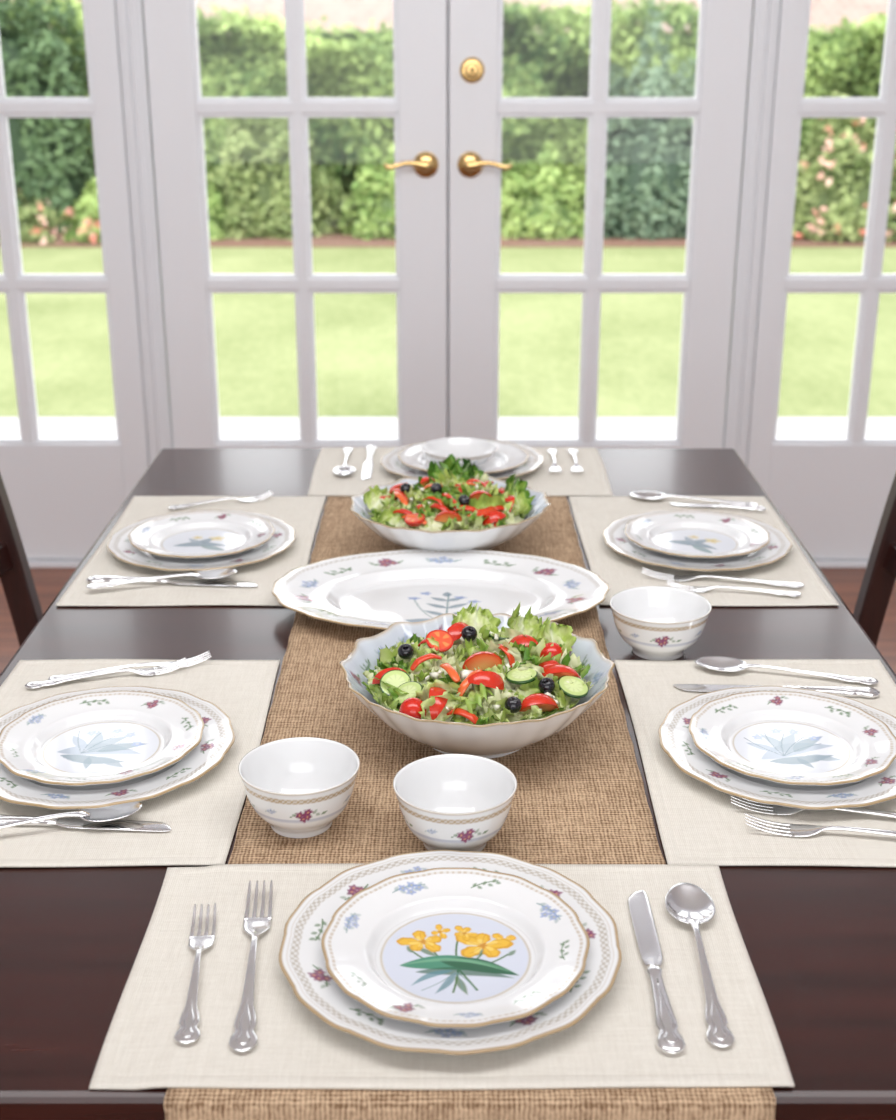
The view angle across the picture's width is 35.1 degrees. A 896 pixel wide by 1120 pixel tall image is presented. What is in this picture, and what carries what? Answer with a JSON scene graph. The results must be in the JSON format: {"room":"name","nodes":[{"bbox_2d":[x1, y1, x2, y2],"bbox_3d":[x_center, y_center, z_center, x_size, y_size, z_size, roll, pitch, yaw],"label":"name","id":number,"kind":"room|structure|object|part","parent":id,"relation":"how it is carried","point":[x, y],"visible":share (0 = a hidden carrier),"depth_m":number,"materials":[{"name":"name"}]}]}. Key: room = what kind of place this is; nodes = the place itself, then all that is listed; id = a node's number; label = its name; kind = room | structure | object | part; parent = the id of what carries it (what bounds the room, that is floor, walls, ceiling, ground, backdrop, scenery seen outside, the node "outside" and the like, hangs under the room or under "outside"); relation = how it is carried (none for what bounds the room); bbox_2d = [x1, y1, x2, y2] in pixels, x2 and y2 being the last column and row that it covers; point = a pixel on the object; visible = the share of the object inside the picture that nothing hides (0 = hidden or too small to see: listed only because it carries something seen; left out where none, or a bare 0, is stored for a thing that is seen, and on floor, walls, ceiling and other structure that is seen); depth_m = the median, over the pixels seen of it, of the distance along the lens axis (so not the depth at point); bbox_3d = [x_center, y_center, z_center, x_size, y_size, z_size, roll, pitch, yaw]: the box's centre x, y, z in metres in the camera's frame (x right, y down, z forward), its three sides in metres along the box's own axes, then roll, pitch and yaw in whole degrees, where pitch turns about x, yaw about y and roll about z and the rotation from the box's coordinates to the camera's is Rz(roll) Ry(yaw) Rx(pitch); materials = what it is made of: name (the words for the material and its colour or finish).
{"room":"dining room","nodes":[
{"label":"dining room","id":0,"kind":"room"},
{"bbox_2d":[0,568,895,673],"bbox_3d":[0.000,1.154,1.223,6.000,0.100,6.520,0,20,0],"label":"floor","id":1,"kind":"structure","parent":0,"point":[48,582],"depth_m":3.98,"materials":[{"name":"brown wood"}]},
{"bbox_2d":[0,474,42,645],"bbox_3d":[-0.541,0.223,2.185,0.552,1.000,0.438,0,20,0],"label":"dining chair","id":2,"kind":"object","parent":1,"relation":"on","point":[16,578],"visible":0.07,"depth_m":2.31,"materials":[{"name":"brown wood"}]},
{"bbox_2d":[0,449,895,1119],"bbox_3d":[0.000,0.439,1.956,1.074,0.750,1.747,0,20,0],"label":"dining table","id":3,"kind":"object","parent":1,"relation":"on","point":[820,941],"visible":0.24,"depth_m":1.23,"materials":[{"name":"brown wood"}]},
{"bbox_2d":[0,659,279,867],"bbox_3d":[-0.362,0.200,1.504,0.324,0.003,0.464,0,20,0],"label":"placemat","id":4,"kind":"object","parent":3,"relation":"on","point":[202,815],"visible":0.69,"depth_m":1.40,"materials":[{"name":"beige fabric"}]},
{"bbox_2d":[0,802,141,828],"bbox_3d":[-0.392,0.248,1.334,0.205,0.011,0.041,-6,21,-16],"label":"spoon","id":5,"kind":"object","parent":4,"relation":"on","point":[115,812],"visible":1,"depth_m":1.35,"materials":[{"name":"silver metal"}]},
{"bbox_2d":[0,814,170,831],"bbox_3d":[-0.368,0.249,1.351,0.213,0.009,0.021,1,20,3],"label":"table knife","id":6,"kind":"object","parent":4,"relation":"on","point":[131,825],"visible":0.96,"depth_m":1.35,"materials":[{"name":"silver metal"}]},
{"bbox_2d":[25,658,187,688],"bbox_3d":[-0.401,0.134,1.667,0.187,0.010,0.022,-6,21,-17],"label":"fork","id":7,"kind":"object","parent":4,"relation":"on","point":[154,671],"visible":1,"depth_m":1.67,"materials":[{"name":"silver metal"}]},
{"bbox_2d":[0,686,234,809],"bbox_3d":[-0.362,0.198,1.483,0.277,0.018,0.274,-1,20,-3],"label":"dinner plate","id":8,"kind":"object","parent":4,"relation":"on","point":[218,736],"visible":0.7,"depth_m":1.42,"materials":[{"name":"ceramic"}]},
{"bbox_2d":[0,691,204,785],"bbox_3d":[-0.362,0.191,1.480,0.214,0.020,0.212,3,20,8],"label":"salad plate","id":9,"kind":"object","parent":8,"relation":"on","point":[94,738],"visible":1,"depth_m":1.49,"materials":[{"name":"ceramic"}]},
{"bbox_2d":[48,651,211,679],"bbox_3d":[-0.378,0.128,1.685,0.191,0.010,0.022,-6,21,-17],"label":"fork","id":10,"kind":"object","parent":4,"relation":"on","point":[159,664],"visible":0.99,"depth_m":1.69,"materials":[{"name":"silver metal"}]},
{"bbox_2d":[56,496,325,605],"bbox_3d":[-0.362,-0.022,2.122,0.323,0.003,0.493,0,20,0],"label":"placemat","id":11,"kind":"object","parent":3,"relation":"on","point":[303,513],"visible":0.56,"depth_m":2.02,"materials":[{"name":"beige fabric"}]},
{"bbox_2d":[86,568,236,588],"bbox_3d":[-0.393,0.026,1.949,0.204,0.011,0.041,-5,20,-13],"label":"spoon","id":12,"kind":"object","parent":11,"relation":"on","point":[221,573],"visible":1,"depth_m":1.95,"materials":[{"name":"silver metal"}]},
{"bbox_2d":[86,575,257,586],"bbox_3d":[-0.383,0.029,1.965,0.241,0.009,0.024,1,20,3],"label":"table knife","id":13,"kind":"object","parent":11,"relation":"on","point":[96,578],"visible":0.9,"depth_m":1.96,"materials":[{"name":"silver metal"}]},
{"bbox_2d":[107,510,294,570],"bbox_3d":[-0.364,-0.025,2.101,0.277,0.018,0.274,-6,21,-16],"label":"dinner plate","id":14,"kind":"object","parent":11,"relation":"on","point":[119,545],"visible":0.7,"depth_m":2.05,"materials":[{"name":"ceramic"}]},
{"bbox_2d":[128,510,274,559],"bbox_3d":[-0.364,-0.032,2.098,0.214,0.020,0.212,-2,20,-5],"label":"salad plate","id":15,"kind":"object","parent":14,"relation":"on","point":[208,534],"visible":1,"depth_m":2.12,"materials":[{"name":"ceramic"}]},
{"bbox_2d":[168,491,272,509],"bbox_3d":[-0.370,-0.096,2.308,0.172,0.010,0.022,-8,21,-20],"label":"fork","id":16,"kind":"object","parent":11,"relation":"on","point":[261,497],"visible":1,"depth_m":2.31,"materials":[{"name":"silver metal"}]},
{"bbox_2d":[228,496,442,863],"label":"table runner","id":17,"kind":"object","parent":3,"relation":"on","point":[313,697],"depth_m":1.54,"materials":[{"name":"brown fabric"}]},
{"bbox_2d":[238,737,359,837],"bbox_3d":[-0.141,0.223,1.348,0.114,0.063,0.114,7,21,17],"label":"rice bowl","id":18,"kind":"object","parent":17,"relation":"on","point":[298,786],"visible":1,"depth_m":1.36,"materials":[{"name":"ceramic"}]},
{"bbox_2d":[307,447,612,495],"bbox_3d":[0.021,-0.158,2.499,0.517,0.003,0.306,0,20,0],"label":"placemat","id":19,"kind":"object","parent":3,"relation":"on","point":[594,481],"visible":0.55,"depth_m":2.47,"materials":[{"name":"beige fabric"}]},
{"bbox_2d":[333,447,355,475],"bbox_3d":[-0.182,-0.177,2.532,0.039,0.011,0.195,0,20,-1],"label":"spoon","id":20,"kind":"object","parent":19,"relation":"on","point":[344,470],"visible":1,"depth_m":2.48,"materials":[{"name":"silver metal"}]},
{"bbox_2d":[361,445,376,479],"bbox_3d":[-0.141,-0.177,2.535,0.021,0.009,0.210,0,20,-1],"label":"table knife","id":21,"kind":"object","parent":19,"relation":"on","point":[367,470],"visible":1,"depth_m":2.52,"materials":[{"name":"silver metal"}]},
{"bbox_2d":[380,440,542,479],"bbox_3d":[0.025,-0.171,2.505,0.294,0.018,0.274,-10,22,-27],"label":"dinner plate","id":22,"kind":"object","parent":19,"relation":"on","point":[389,461],"visible":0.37,"depth_m":2.47,"materials":[{"name":"ceramic"}]},
{"bbox_2d":[397,439,528,474],"bbox_3d":[0.027,-0.175,2.498,0.232,0.020,0.230,0,20,0],"label":"salad plate","id":23,"kind":"object","parent":22,"relation":"on","point":[508,456],"visible":0.32,"depth_m":2.50,"materials":[{"name":"ceramic"}]},
{"bbox_2d":[421,437,497,466],"bbox_3d":[0.020,-0.183,2.485,0.135,0.033,0.135,15,25,36],"label":"rice bowl","id":24,"kind":"object","parent":23,"relation":"on","point":[479,451],"visible":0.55,"depth_m":2.52,"materials":[{"name":"ceramic"}]},
{"bbox_2d":[547,449,561,472],"bbox_3d":[0.190,-0.178,2.535,0.022,0.010,0.170,0,20,1],"label":"fork","id":25,"kind":"object","parent":19,"relation":"on","point":[552,452],"visible":1,"depth_m":2.51,"materials":[{"name":"silver metal"}]},
{"bbox_2d":[568,449,583,472],"bbox_3d":[0.228,-0.178,2.535,0.022,0.010,0.170,0,20,1],"label":"fork","id":26,"kind":"object","parent":19,"relation":"on","point":[576,467],"visible":1,"depth_m":2.51,"materials":[{"name":"silver metal"}]},
{"bbox_2d":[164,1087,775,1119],"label":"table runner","id":27,"kind":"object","parent":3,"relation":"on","point":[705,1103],"depth_m":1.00,"materials":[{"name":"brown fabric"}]},
{"bbox_2d":[89,863,794,1089],"bbox_3d":[-0.004,0.328,1.147,0.505,0.006,0.296,0,20,0],"label":"placemat","id":28,"kind":"object","parent":27,"relation":"on","point":[614,1045],"visible":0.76,"depth_m":1.08,"materials":[{"name":"beige fabric"}]},
{"bbox_2d":[174,903,215,1043],"bbox_3d":[-0.200,0.327,1.127,0.022,0.010,0.172,-1,20,-4],"label":"fork","id":29,"kind":"object","parent":28,"relation":"on","point":[188,1032],"visible":1,"depth_m":1.11,"materials":[{"name":"silver metal"}]},
{"bbox_2d":[229,880,272,1051],"bbox_3d":[-0.158,0.322,1.140,0.024,0.010,0.217,-1,20,-3],"label":"fork","id":30,"kind":"object","parent":28,"relation":"on","point":[244,1038],"visible":1,"depth_m":1.11,"materials":[{"name":"silver metal"}]},
{"bbox_2d":[278,849,621,1054],"bbox_3d":[0.002,0.315,1.149,0.277,0.018,0.274,-4,20,-11],"label":"dinner plate","id":31,"kind":"object","parent":28,"relation":"on","point":[301,959],"visible":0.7,"depth_m":1.11,"materials":[{"name":"ceramic"}]},
{"bbox_2d":[321,868,589,1027],"bbox_3d":[0.006,0.313,1.135,0.214,0.020,0.212,0,20,0],"label":"salad plate","id":32,"kind":"object","parent":31,"relation":"on","point":[434,947],"visible":1,"depth_m":1.14,"materials":[{"name":"ceramic"}]},
{"bbox_2d":[628,890,685,1054],"bbox_3d":[0.164,0.324,1.139,0.022,0.009,0.217,0,20,0],"label":"table knife","id":33,"kind":"object","parent":28,"relation":"on","point":[669,1040],"visible":1,"depth_m":1.12,"materials":[{"name":"silver metal"}]},
{"bbox_2d":[665,883,734,1047],"bbox_3d":[0.205,0.322,1.143,0.042,0.011,0.212,0,20,1],"label":"spoon","id":34,"kind":"object","parent":28,"relation":"on","point":[688,903],"visible":1,"depth_m":1.18,"materials":[{"name":"silver metal"}]},
{"bbox_2d":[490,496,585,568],"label":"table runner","id":35,"kind":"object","parent":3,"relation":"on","point":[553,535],"depth_m":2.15,"materials":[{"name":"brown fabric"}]},
{"bbox_2d":[271,549,609,629],"bbox_3d":[-0.009,0.049,1.880,0.447,0.029,0.303,0,20,0],"label":"serving platter","id":36,"kind":"object","parent":35,"relation":"on","point":[376,590],"visible":0.88,"depth_m":1.92,"materials":[{"name":"ceramic"}]},
{"bbox_2d":[350,476,550,550],"bbox_3d":[0.003,-0.053,2.098,0.293,0.073,0.279,-1,20,-3],"label":"salad bowl","id":37,"kind":"object","parent":35,"relation":"on","point":[492,537],"visible":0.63,"depth_m":2.00,"materials":[{"name":"ceramic"}]},
{"bbox_2d":[363,454,535,530],"bbox_3d":[0.000,-0.087,2.085,0.248,0.101,0.231,9,22,23],"label":"salad","id":38,"kind":"object","parent":37,"relation":"in","point":[453,496],"visible":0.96,"depth_m":2.05,"materials":[{"name":"green food"}]},
{"bbox_2d":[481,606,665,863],"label":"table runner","id":39,"kind":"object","parent":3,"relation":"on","point":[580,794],"depth_m":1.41,"materials":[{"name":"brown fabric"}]},
{"bbox_2d":[393,754,516,850],"bbox_3d":[0.006,0.234,1.315,0.114,0.063,0.114,-5,20,-14],"label":"rice bowl","id":40,"kind":"object","parent":39,"relation":"on","point":[460,802],"visible":0.86,"depth_m":1.34,"materials":[{"name":"ceramic"}]},
{"bbox_2d":[339,613,614,758],"bbox_3d":[0.031,0.149,1.518,0.286,0.085,0.292,15,25,36],"label":"salad bowl","id":41,"kind":"object","parent":39,"relation":"on","point":[494,740],"visible":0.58,"depth_m":1.44,"materials":[{"name":"ceramic"}]},
{"bbox_2d":[361,602,593,724],"bbox_3d":[0.031,0.119,1.508,0.245,0.103,0.242,1,20,3],"label":"salad","id":42,"kind":"object","parent":41,"relation":"in","point":[475,672],"visible":0.97,"depth_m":1.47,"materials":[{"name":"green food"}]},
{"bbox_2d":[610,586,711,659],"bbox_3d":[0.260,0.083,1.743,0.124,0.063,0.124,5,20,13],"label":"rice bowl","id":43,"kind":"object","parent":3,"relation":"on","point":[658,622],"visible":1,"depth_m":1.73,"materials":[{"name":"ceramic"}]},
{"bbox_2d":[569,496,838,605],"bbox_3d":[0.363,-0.022,2.122,0.326,0.003,0.493,0,20,0],"label":"placemat","id":44,"kind":"object","parent":3,"relation":"on","point":[592,515],"visible":0.58,"depth_m":2.03,"materials":[{"name":"beige fabric"}]},
{"bbox_2d":[630,491,757,505],"bbox_3d":[0.401,-0.099,2.316,0.208,0.011,0.041,4,20,12],"label":"spoon","id":45,"kind":"object","parent":44,"relation":"on","point":[644,495],"visible":1,"depth_m":2.32,"materials":[{"name":"silver metal"}]},
{"bbox_2d":[603,509,791,570],"bbox_3d":[0.368,-0.025,2.101,0.277,0.018,0.274,4,20,11],"label":"dinner plate","id":46,"kind":"object","parent":44,"relation":"on","point":[779,545],"visible":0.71,"depth_m":2.05,"materials":[{"name":"ceramic"}]},
{"bbox_2d":[624,510,769,559],"bbox_3d":[0.368,-0.032,2.098,0.214,0.020,0.212,8,21,21],"label":"salad plate","id":47,"kind":"object","parent":46,"relation":"on","point":[703,535],"visible":1,"depth_m":2.12,"materials":[{"name":"ceramic"}]},
{"bbox_2d":[670,502,765,511],"bbox_3d":[0.435,-0.088,2.288,0.154,0.009,0.020,4,20,12],"label":"table knife","id":48,"kind":"object","parent":44,"relation":"on","point":[722,506],"visible":1,"depth_m":2.28,"materials":[{"name":"silver metal"}]},
{"bbox_2d":[641,567,803,587],"bbox_3d":[0.381,0.026,1.969,0.222,0.010,0.024,4,20,11],"label":"fork","id":49,"kind":"object","parent":44,"relation":"on","point":[671,577],"visible":1,"depth_m":1.97,"materials":[{"name":"silver metal"}]},
{"bbox_2d":[667,580,800,596],"bbox_3d":[0.389,0.040,1.931,0.180,0.010,0.022,3,20,9],"label":"fork","id":50,"kind":"object","parent":44,"relation":"on","point":[694,589],"visible":0.98,"depth_m":1.93,"materials":[{"name":"silver metal"}]},
{"bbox_2d":[614,659,895,866],"bbox_3d":[0.363,0.200,1.504,0.326,0.003,0.464,0,20,0],"label":"placemat","id":51,"kind":"object","parent":3,"relation":"on","point":[698,823],"visible":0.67,"depth_m":1.39,"materials":[{"name":"beige fabric"}]},
{"bbox_2d":[658,686,895,809],"bbox_3d":[0.359,0.198,1.483,0.277,0.018,0.274,-9,22,-24],"label":"dinner plate","id":52,"kind":"object","parent":51,"relation":"on","point":[675,738],"visible":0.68,"depth_m":1.42,"materials":[{"name":"ceramic"}]},
{"bbox_2d":[688,691,895,785],"bbox_3d":[0.359,0.191,1.480,0.214,0.020,0.212,-5,20,-13],"label":"salad plate","id":53,"kind":"object","parent":52,"relation":"on","point":[784,737],"visible":1,"depth_m":1.49,"materials":[{"name":"ceramic"}]},
{"bbox_2d":[674,684,879,697],"bbox_3d":[0.379,0.149,1.632,0.234,0.009,0.023,2,20,4],"label":"table knife","id":54,"kind":"object","parent":51,"relation":"on","point":[847,691],"visible":0.75,"depth_m":1.63,"materials":[{"name":"silver metal"}]},
{"bbox_2d":[695,656,877,684],"bbox_3d":[0.399,0.132,1.675,0.212,0.011,0.042,5,20,13],"label":"spoon","id":55,"kind":"object","parent":51,"relation":"on","point":[715,663],"visible":1,"depth_m":1.68,"materials":[{"name":"silver metal"}]},
{"bbox_2d":[730,796,895,817],"bbox_3d":[0.377,0.242,1.369,0.205,0.010,0.022,3,20,9],"label":"fork","id":56,"kind":"object","parent":51,"relation":"on","point":[776,809],"visible":0.8,"depth_m":1.37,"materials":[{"name":"silver metal"}]},
{"bbox_2d":[745,813,895,836],"bbox_3d":[0.386,0.255,1.331,0.210,0.010,0.023,3,20,8],"label":"fork","id":57,"kind":"object","parent":51,"relation":"on","point":[795,830],"visible":1,"depth_m":1.33,"materials":[{"name":"silver metal"}]},
{"bbox_2d":[27,559,868,567],"bbox_3d":[0.000,-0.012,4.287,3.120,0.018,0.165,0,20,0],"label":"trim","id":58,"kind":"structure","parent":1,"relation":"on","point":[33,563],"depth_m":4.21,"materials":[{"name":"white paint"}]},
{"bbox_2d":[853,474,895,645],"bbox_3d":[0.541,0.223,2.185,0.552,1.000,0.438,0,20,0],"label":"dining chair","id":59,"kind":"object","parent":1,"relation":"on","point":[879,578],"visible":0.08,"depth_m":2.31,"materials":[{"name":"brown wood"}]},
{"bbox_3d":[0.000,-1.278,3.844,6.000,2.700,0.140,0,20,0],"label":"wall","id":60,"kind":"structure","parent":0,"visible":0},
{"bbox_2d":[0,0,149,558],"bbox_3d":[-1.214,-1.108,3.850,0.683,2.333,0.045,0,20,0],"label":"window","id":61,"kind":"structure","parent":60,"relation":"in","point":[63,493],"depth_m":4.00,"materials":[{"name":"white paint"}]},
{"bbox_2d":[116,0,173,464],"bbox_3d":[-0.835,-1.118,3.876,0.066,2.342,0.150,0,20,0],"label":"trim","id":62,"kind":"structure","parent":60,"relation":"attached to","point":[130,13],"depth_m":3.88,"materials":[{"name":"white paint"}]},
{"bbox_2d":[143,0,446,448],"bbox_3d":[-0.400,-1.099,3.824,0.794,2.333,0.100,0,20,0],"label":"door","id":63,"kind":"structure","parent":60,"relation":"in","point":[418,106],"depth_m":3.89,"materials":[{"name":"white paint"}]},
{"bbox_3d":[-0.099,-1.062,3.813,0.146,0.069,0.054,0,20,0],"label":"lever handle","id":64,"kind":"part","parent":63,"relation":"part of","materials":[{"name":"gold metal"}]},
{"bbox_2d":[447,0,448,436],"bbox_3d":[0.000,-1.118,3.878,0.044,2.333,0.013,0,20,0],"label":"astragal","id":65,"kind":"object","parent":63,"relation":"attached to","point":[447,0],"visible":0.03,"depth_m":3.93,"materials":[{"name":"white paint"}]},
{"bbox_2d":[449,0,752,448],"bbox_3d":[0.400,-1.099,3.824,0.794,2.333,0.100,0,20,0],"label":"door","id":66,"kind":"structure","parent":60,"relation":"in","point":[717,107],"depth_m":3.89,"materials":[{"name":"white paint"}]},
{"bbox_2d":[460,57,484,82],"bbox_3d":[0.064,-1.294,3.743,0.066,0.066,0.030,0,20,0],"label":"deadbolt","id":67,"kind":"object","parent":66,"relation":"attached to","point":[472,69],"visible":1,"depth_m":3.75,"materials":[{"name":"gold metal"}]},
{"bbox_3d":[0.099,-1.062,3.813,0.146,0.069,0.054,0,20,0],"label":"lever handle","id":68,"kind":"part","parent":66,"relation":"part of","materials":[{"name":"gold metal"}]},
{"bbox_2d":[722,0,779,464],"bbox_3d":[0.835,-1.118,3.876,0.066,2.342,0.150,0,20,0],"label":"trim","id":69,"kind":"structure","parent":60,"relation":"attached to","point":[765,13],"depth_m":3.88,"materials":[{"name":"white paint"}]},
{"bbox_2d":[746,0,895,558],"bbox_3d":[1.214,-1.108,3.850,0.683,2.333,0.045,0,20,0],"label":"window","id":70,"kind":"structure","parent":60,"relation":"in","point":[832,493],"depth_m":3.99,"materials":[{"name":"white paint"}]},
{"label":"outside","id":71,"kind":"structure","parent":0,"visible":0},
{"bbox_2d":[0,223,895,246],"bbox_3d":[0.000,-3.423,14.232,32.000,0.100,4.900,0,20,0],"label":"flower bed","id":72,"kind":"object","parent":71,"point":[331,240],"visible":0.02,"depth_m":12.07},
{"bbox_2d":[16,187,63,243],"bbox_3d":[-3.779,-2.998,12.245,1.055,0.530,0.768,0,20,0],"label":"rose bush","id":73,"kind":"object","parent":72,"relation":"on","point":[34,225],"visible":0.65,"depth_m":12.08,"materials":[{"name":"green plant"}]},
{"bbox_2d":[0,0,95,237],"bbox_3d":[-3.958,-4.130,12.280,1.931,2.650,1.305,0,20,0],"label":"evergreen shrub","id":74,"kind":"object","parent":72,"relation":"on","point":[49,157],"visible":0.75,"depth_m":12.13,"materials":[{"name":"green plant"}]},
{"bbox_2d":[53,177,100,243],"bbox_3d":[-2.970,-3.024,12.281,0.843,0.558,0.811,-15,24,-35],"label":"rose bush","id":75,"kind":"object","parent":72,"relation":"on","point":[84,215],"visible":0.42,"depth_m":12.11,"materials":[{"name":"green plant"}]},
{"bbox_2d":[207,182,235,239],"bbox_3d":[-2.198,-3.101,12.475,0.782,0.565,0.793,-16,25,-38],"label":"round shrub","id":76,"kind":"object","parent":72,"relation":"on","point":[216,212],"visible":0.27,"depth_m":12.31,"materials":[{"name":"green plant"}]},
{"bbox_2d":[206,118,351,239],"bbox_3d":[-1.597,-3.488,12.595,1.186,1.213,1.176,-18,27,-41],"label":"round shrub","id":77,"kind":"object","parent":72,"relation":"on","point":[254,177],"visible":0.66,"depth_m":12.35,"materials":[{"name":"green plant"}]},
{"bbox_2d":[338,144,395,239],"bbox_3d":[-0.508,-3.289,12.540,0.948,0.889,0.934,-18,27,-41],"label":"round shrub","id":78,"kind":"object","parent":72,"relation":"on","point":[371,214],"visible":0.5,"depth_m":12.34,"materials":[{"name":"green plant"}]},
{"bbox_2d":[2,0,894,222],"bbox_3d":[0.000,-4.230,13.322,16.113,2.234,1.722,0,20,0],"label":"hedge","id":79,"kind":"object","parent":72,"relation":"on","point":[249,60],"visible":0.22,"depth_m":13.06,"materials":[{"name":"green plant"}]},
{"bbox_2d":[500,142,585,239],"bbox_3d":[0.860,-3.262,12.520,0.935,0.840,0.957,0,20,0],"label":"round shrub","id":80,"kind":"object","parent":72,"relation":"on","point":[544,205],"visible":0.91,"depth_m":12.35,"materials":[{"name":"green plant"}]},
{"bbox_2d":[584,0,695,240],"bbox_3d":[1.769,-3.810,12.383,1.166,1.952,1.096,0,20,0],"label":"evergreen shrub","id":81,"kind":"object","parent":72,"relation":"on","point":[648,160],"visible":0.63,"depth_m":12.24,"materials":[{"name":"green plant"}]},
{"bbox_2d":[792,91,895,242],"bbox_3d":[3.450,-3.433,12.371,1.502,1.268,1.157,0,20,0],"label":"rose bush","id":82,"kind":"object","parent":72,"relation":"on","point":[833,189],"visible":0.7,"depth_m":12.14,"materials":[{"name":"green plant"}]},
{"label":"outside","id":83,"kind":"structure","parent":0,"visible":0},
{"bbox_2d":[12,0,887,32],"bbox_3d":[0.000,-5.663,16.189,32.000,2.770,0.400,0,20,0],"label":"sky","id":84,"kind":"structure","parent":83,"point":[359,13],"depth_m":15.85,"materials":[{"name":"brick"}]},
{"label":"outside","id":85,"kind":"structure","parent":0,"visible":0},
{"bbox_2d":[0,247,895,416],"bbox_3d":[0.000,-1.589,9.153,32.000,0.090,5.900,0,20,0],"label":"lawn","id":86,"kind":"structure","parent":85,"point":[356,333],"depth_m":8.03,"materials":[{"name":"green plant"}]},
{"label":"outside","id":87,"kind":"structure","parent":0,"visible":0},
{"bbox_2d":[0,417,895,437],"bbox_3d":[0.000,-0.242,5.397,18.000,0.100,2.080,0,20,0],"label":"terrace","id":88,"kind":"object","parent":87,"point":[49,427],"visible":0.02,"depth_m":6.18,"materials":[{"name":"stone"}]}
]}

